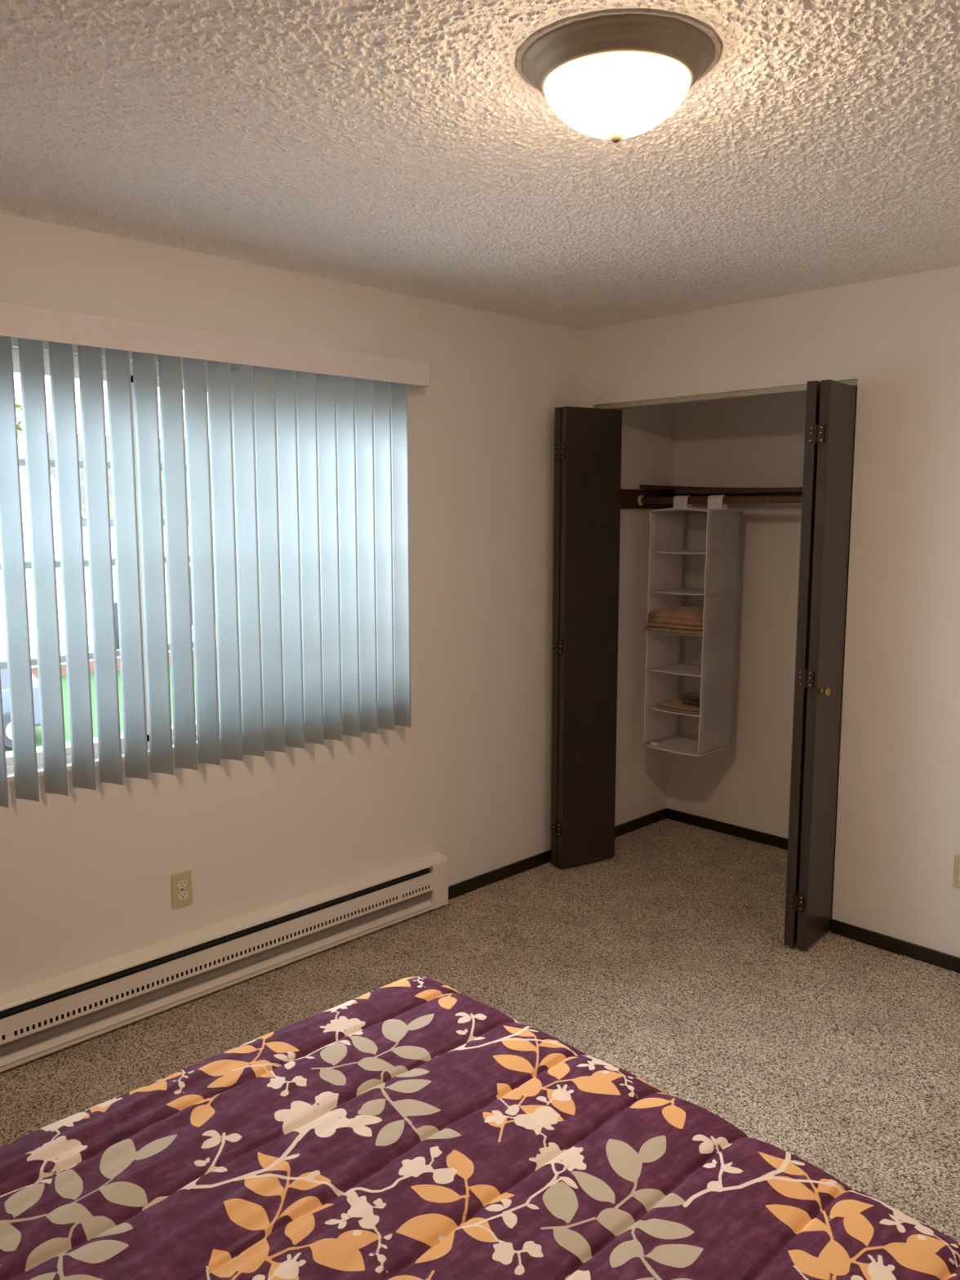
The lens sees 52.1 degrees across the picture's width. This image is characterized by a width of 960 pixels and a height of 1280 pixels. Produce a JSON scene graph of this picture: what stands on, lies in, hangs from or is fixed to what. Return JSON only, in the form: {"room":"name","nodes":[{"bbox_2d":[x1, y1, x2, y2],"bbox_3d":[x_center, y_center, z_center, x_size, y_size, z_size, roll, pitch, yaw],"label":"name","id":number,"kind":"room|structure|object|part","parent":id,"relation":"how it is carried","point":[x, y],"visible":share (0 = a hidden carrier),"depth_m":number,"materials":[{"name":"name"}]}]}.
{"room":"bedroom","nodes":[
{"label":"bedroom","id":0,"kind":"room"},
{"bbox_2d":[0,212,675,993],"bbox_3d":[-0.843,-0.033,3.374,5.340,2.440,0.100,-7,10,-44],"label":"wall","id":1,"kind":"structure","parent":0,"point":[86,874],"depth_m":3.83,"materials":[{"name":"white paint"}]},
{"bbox_2d":[0,348,220,782],"bbox_3d":[-1.042,-0.250,3.137,1.923,1.236,0.107,-7,10,-44],"label":"window","id":2,"kind":"structure","parent":1,"relation":"in","point":[3,664],"depth_m":3.01,"materials":[{"name":"white plastic"}]},
{"bbox_3d":[-1.394,-0.207,2.819,0.902,1.159,0.020,-7,10,-44],"label":"sash","id":3,"kind":"part","parent":2,"relation":"part of","materials":[{"name":"white plastic"}]},
{"bbox_3d":[-1.020,0.357,3.193,1.923,0.019,0.046,-7,10,-44],"label":"sill","id":4,"kind":"part","parent":2,"relation":"part of","materials":[{"name":"white paint"}]},
{"bbox_3d":[-0.763,-0.291,3.465,0.991,1.159,0.020,-7,10,-44],"label":"sash","id":5,"kind":"part","parent":2,"relation":"part of","materials":[{"name":"white plastic"}]},
{"bbox_2d":[0,301,431,808],"bbox_3d":[-1.038,-0.256,2.999,2.288,1.378,0.113,-7,10,-44],"label":"vertical blind","id":6,"kind":"object","parent":2,"relation":"attached to","point":[307,455],"visible":1,"depth_m":3.13,"materials":[{"name":"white plastic"}]},
{"bbox_2d":[171,869,192,909],"bbox_3d":[-0.990,0.829,3.262,0.072,0.117,0.009,-7,10,-44],"label":"power outlet","id":7,"kind":"object","parent":1,"relation":"attached to","point":[181,882],"visible":1,"depth_m":3.26,"materials":[{"name":"beige plastic"}]},
{"bbox_2d":[177,879,186,888],"bbox_3d":[-0.988,0.810,3.257,0.034,0.027,0.003,-7,10,-44],"label":"receptacle","id":8,"kind":"object","parent":7,"relation":"attached to","point":[181,883],"depth_m":3.26,"materials":[{"name":"beige plastic"}]},
{"bbox_2d":[177,890,187,899],"bbox_3d":[-0.988,0.849,3.262,0.034,0.027,0.003,-7,10,-44],"label":"receptacle","id":9,"kind":"object","parent":7,"relation":"attached to","point":[182,895],"depth_m":3.26,"materials":[{"name":"beige plastic"}]},
{"bbox_2d":[0,851,448,1071],"bbox_3d":[-1.049,1.101,3.200,2.518,0.210,0.062,-7,10,-44],"label":"baseboard heater","id":10,"kind":"object","parent":1,"relation":"attached to","point":[46,1016],"visible":1,"depth_m":3.30,"materials":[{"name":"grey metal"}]},
{"bbox_3d":[-1.069,1.105,3.221,2.358,0.189,0.005,-7,10,-44],"label":"plate","id":11,"kind":"part","parent":10,"relation":"part of","materials":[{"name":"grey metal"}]},
{"bbox_2d":[1,886,429,1039],"bbox_3d":[-1.050,1.117,3.202,2.352,0.003,0.050,-7,10,-44],"label":"vent","id":12,"kind":"object","parent":10,"relation":"on","point":[103,1005],"depth_m":3.31,"materials":[{"name":"white metal"}]},
{"bbox_2d":[448,849,551,899],"bbox_3d":[0.148,1.033,4.415,0.893,0.056,0.012,-7,10,-44],"label":"baseboard","id":13,"kind":"structure","parent":1,"relation":"attached to","point":[456,890],"depth_m":4.34,"materials":[{"name":"brown wood"}]},
{"bbox_2d":[614,808,666,837],"bbox_3d":[0.770,0.954,5.022,0.623,0.056,0.012,-7,10,-44],"label":"baseboard","id":14,"kind":"structure","parent":1,"relation":"attached to","point":[634,824],"depth_m":5.07,"materials":[{"name":"brown wood"}]},
{"bbox_2d":[620,488,675,508],"bbox_3d":[0.819,-0.696,4.852,0.474,0.092,0.018,-7,10,-44],"label":"trim","id":15,"kind":"structure","parent":1,"relation":"attached to","point":[628,497],"depth_m":4.82,"materials":[{"name":"brown wood"}]},
{"bbox_2d":[637,494,802,505],"bbox_3d":[1.343,-0.613,4.251,0.052,0.052,1.581,-7,10,-44],"label":"closet rod","id":16,"kind":"object","parent":1,"relation":"attached to","point":[642,500],"visible":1,"depth_m":4.43,"materials":[{"name":"brown wood"}]},
{"bbox_2d":[637,494,644,505],"bbox_3d":[0.793,-0.685,4.805,0.052,0.052,0.012,-7,10,-44],"label":"socket","id":17,"kind":"object","parent":16,"relation":"attached to","point":[641,498],"depth_m":4.79,"materials":[{"name":"beige plastic"}]},
{"bbox_2d":[643,494,743,756],"bbox_3d":[1.007,-0.078,4.650,0.298,1.202,0.328,-7,10,-44],"label":"organizer","id":18,"kind":"object","parent":16,"relation":"hanging from","point":[695,554],"visible":0.98,"depth_m":4.66,"materials":[{"name":"white fabric"}]},
{"bbox_3d":[0.901,-0.060,4.763,0.293,1.120,0.021,-7,10,-44],"label":"panel","id":19,"kind":"part","parent":18,"relation":"part of","materials":[{"name":"white fabric"}]},
{"bbox_2d":[644,604,703,635],"bbox_3d":[0.966,-0.101,4.625,0.323,0.117,0.270,7,10,43],"label":"folded blanket","id":20,"kind":"object","parent":18,"relation":"on","point":[685,620],"visible":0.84,"depth_m":4.52,"materials":[{"name":"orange fabric"}]},
{"bbox_2d":[656,698,699,714],"bbox_3d":[0.990,0.311,4.674,0.210,0.034,0.251,-6,10,-40],"label":"folded towel","id":21,"kind":"object","parent":18,"relation":"on","point":[675,704],"visible":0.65,"depth_m":4.61,"materials":[{"name":"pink fabric"}]},
{"bbox_2d":[680,692,700,705],"bbox_3d":[1.030,0.274,4.620,0.137,0.047,0.122,-3,8,-24],"label":"folded cloth","id":22,"kind":"object","parent":21,"relation":"on","point":[691,698],"visible":0.62,"depth_m":4.58,"materials":[{"name":"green fabric"}]},
{"bbox_3d":[1.004,0.512,4.732,0.293,0.009,0.310,-7,10,-44],"label":"panel","id":23,"kind":"part","parent":18,"relation":"part of","materials":[{"name":"white fabric"}]},
{"bbox_3d":[1.005,0.328,4.707,0.293,0.009,0.310,-7,10,-44],"label":"shelf panel","id":24,"kind":"part","parent":18,"relation":"part of","materials":[{"name":"white fabric"}]},
{"bbox_3d":[1.008,-0.042,4.656,0.293,0.009,0.310,-7,10,-44],"label":"shelf panel","id":25,"kind":"part","parent":18,"relation":"part of","materials":[{"name":"white fabric"}]},
{"bbox_3d":[1.007,0.143,4.681,0.293,0.009,0.310,-7,10,-44],"label":"shelf panel","id":26,"kind":"part","parent":18,"relation":"part of","materials":[{"name":"white fabric"}]},
{"bbox_3d":[1.009,-0.227,4.631,0.293,0.009,0.310,-7,10,-44],"label":"shelf panel","id":27,"kind":"part","parent":18,"relation":"part of","materials":[{"name":"white fabric"}]},
{"bbox_3d":[1.011,-0.412,4.605,0.293,0.009,0.310,-7,10,-44],"label":"shelf panel","id":28,"kind":"part","parent":18,"relation":"part of","materials":[{"name":"white fabric"}]},
{"bbox_3d":[1.012,-0.605,4.579,0.293,0.016,0.310,-7,10,-44],"label":"panel","id":29,"kind":"part","parent":18,"relation":"part of","materials":[{"name":"white fabric"}]},
{"bbox_3d":[1.113,-0.060,4.758,0.001,1.120,0.322,-7,10,-44],"label":"panel","id":30,"kind":"part","parent":18,"relation":"part of","materials":[{"name":"white fabric"}]},
{"bbox_3d":[1.114,-0.033,4.549,0.293,1.120,0.021,-7,10,-44],"label":"panel","id":31,"kind":"part","parent":18,"relation":"part of","materials":[{"name":"white fabric"}]},
{"bbox_2d":[0,0,959,330],"bbox_3d":[0.439,-1.121,1.818,5.480,0.125,3.980,-7,10,-44],"label":"ceiling","id":32,"kind":"structure","parent":0,"point":[401,146],"depth_m":2.22,"materials":[{"name":"white paint"}]},
{"bbox_2d":[521,13,714,142],"bbox_3d":[0.250,-0.989,1.800,0.347,0.143,0.347,-7,10,-44],"label":"ceiling lamp","id":33,"kind":"object","parent":32,"relation":"attached to","point":[613,77],"visible":1,"depth_m":1.71,"materials":[{"name":"white glass"}]},
{"bbox_3d":[0.250,-0.974,1.802,0.267,0.086,0.267,-7,10,-44],"label":"lamp shade","id":34,"kind":"part","parent":33,"relation":"part of","materials":[{"name":"white glass"}]},
{"bbox_2d":[514,8,723,88],"bbox_3d":[0.251,-1.057,1.791,0.374,0.005,0.374,-7,10,-44],"label":"trim","id":35,"kind":"structure","parent":32,"relation":"attached to","point":[706,28],"depth_m":1.66,"materials":[{"name":"brushed metal"}]},
{"bbox_2d":[0,818,959,1242],"bbox_3d":[0.441,1.412,2.146,5.480,0.126,3.980,-7,10,-44],"label":"floor","id":36,"kind":"structure","parent":0,"point":[664,960],"depth_m":3.25,"materials":[{"name":"carpet"}]},
{"bbox_2d":[0,976,959,1279],"bbox_3d":[-0.347,1.182,1.191,2.091,0.588,1.540,-7,10,-44],"label":"comforter","id":37,"kind":"object","parent":36,"relation":"on","point":[409,1128],"visible":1,"depth_m":1.54,"materials":[{"name":"purple fabric"}]},
{"bbox_2d":[666,391,806,838],"bbox_3d":[1.663,-0.184,4.525,0.140,2.440,1.760,-7,10,-44],"label":"wall","id":38,"kind":"structure","parent":0,"point":[757,441],"depth_m":4.77,"materials":[{"name":"white paint"}]},
{"bbox_2d":[666,808,788,850],"bbox_3d":[1.561,0.999,4.675,0.012,0.056,1.620,-7,10,-44],"label":"baseboard","id":39,"kind":"structure","parent":38,"relation":"attached to","point":[693,820],"depth_m":4.97,"materials":[{"name":"brown wood"}]},
{"bbox_2d":[675,492,802,496],"bbox_3d":[1.556,-0.649,4.459,0.019,0.044,1.618,-7,10,-44],"label":"trim","id":40,"kind":"structure","parent":38,"relation":"attached to","point":[800,493],"depth_m":4.71,"materials":[{"name":"brown wood"}]},
{"bbox_2d":[639,484,802,492],"bbox_3d":[1.457,-0.681,4.356,0.297,0.044,1.618,-7,10,-44],"label":"closet shelf","id":41,"kind":"object","parent":40,"relation":"on","point":[654,486],"visible":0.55,"depth_m":4.48,"materials":[{"name":"brown wood"}]},
{"bbox_2d":[581,265,959,957],"bbox_3d":[1.800,-0.027,3.309,0.115,2.440,3.700,-7,10,-44],"label":"wall","id":42,"kind":"structure","parent":0,"point":[898,829],"depth_m":3.55,"materials":[{"name":"white paint"}]},
{"bbox_2d":[551,406,622,867],"bbox_3d":[0.474,0.005,4.433,0.315,2.054,0.132,-6,10,-40],"label":"door","id":43,"kind":"structure","parent":42,"relation":"in","point":[588,441],"depth_m":4.39,"materials":[{"name":"brown wood"}]},
{"bbox_3d":[0.450,0.000,4.474,0.299,2.054,0.035,-6,10,-40],"label":"panel","id":44,"kind":"part","parent":43,"relation":"part of","materials":[{"name":"brown wood"}]},
{"bbox_2d":[595,378,857,409],"bbox_3d":[0.963,-0.994,4.007,0.044,0.022,1.222,-7,10,-44],"label":"trim","id":45,"kind":"structure","parent":42,"relation":"attached to","point":[800,388],"depth_m":4.00,"materials":[{"name":"white paint"}]},
{"bbox_2d":[783,379,857,950],"bbox_3d":[1.270,0.109,3.622,0.116,2.054,0.315,5,9,36],"label":"door","id":46,"kind":"structure","parent":42,"relation":"in","point":[830,405],"depth_m":3.55,"materials":[{"name":"brown wood"}]},
{"bbox_3d":[1.239,0.106,3.647,0.035,2.054,0.302,5,9,36],"label":"panel","id":47,"kind":"part","parent":46,"relation":"part of","materials":[{"name":"brown wood"}]},
{"bbox_3d":[1.237,0.185,3.515,0.033,0.034,0.032,-7,10,-44],"label":"knob","id":48,"kind":"part","parent":46,"relation":"part of","materials":[{"name":"gold metal"}]},
{"bbox_2d":[831,919,959,973],"bbox_3d":[2.209,1.220,2.960,0.012,0.056,2.406,-7,10,-44],"label":"baseboard","id":49,"kind":"structure","parent":42,"relation":"attached to","point":[950,962],"depth_m":3.63,"materials":[{"name":"brown wood"}]},
{"bbox_2d":[952,854,959,888],"bbox_3d":[1.696,0.817,3.436,0.009,0.117,0.072,-7,10,-44],"label":"power outlet","id":50,"kind":"object","parent":42,"relation":"attached to","point":[956,881],"visible":1,"depth_m":3.45,"materials":[{"name":"beige plastic"}]},
{"label":"outside","id":51,"kind":"structure","parent":0,"visible":0},
{"bbox_2d":[4,661,218,751],"bbox_3d":[-13.624,-0.159,33.395,70.000,0.200,59.500,-7,10,-44],"label":"lawn","id":52,"kind":"structure","parent":51,"point":[64,686],"depth_m":20.32,"materials":[{"name":"green plant"}]},
{"bbox_2d":[15,397,23,431],"bbox_3d":[-18.333,-5.064,36.224,5.308,8.815,5.404,-7,10,-44],"label":"tree","id":53,"kind":"object","parent":52,"relation":"on","point":[18,406],"visible":0.02,"depth_m":35.91,"materials":[{"name":"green plant"}]},
{"bbox_2d":[0,656,40,747],"bbox_3d":[-9.642,1.145,16.328,4.580,1.530,1.855,-7,10,-44],"label":"car","id":54,"kind":"object","parent":52,"relation":"on","point":[4,673],"visible":0.14,"depth_m":16.73,"materials":[{"name":"grey paint"}]},
{"bbox_2d":[5,720,196,756],"bbox_3d":[2.507,1.820,17.120,60.000,0.030,13.900,-7,10,-44],"label":"path","id":55,"kind":"structure","parent":52,"relation":"on","point":[95,739],"depth_m":16.93,"materials":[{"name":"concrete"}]},
{"bbox_2d":[0,431,217,679],"bbox_3d":[-10.770,-2.920,29.392,13.800,6.300,9.460,-7,10,-44],"label":"house","id":56,"kind":"structure","parent":52,"relation":"on","point":[20,433],"depth_m":24.22,"materials":[{"name":"white"}]},
{"bbox_3d":[-9.260,-0.365,25.229,0.900,1.200,0.020,-7,10,-44],"label":"pane","id":57,"kind":"part","parent":56,"relation":"part of","materials":[{"name":"clear glass"}]},
{"bbox_3d":[-7.728,-1.205,26.641,1.300,1.600,0.020,-7,10,-44],"label":"pane","id":58,"kind":"part","parent":56,"relation":"part of","materials":[{"name":"glass"}]}
]}

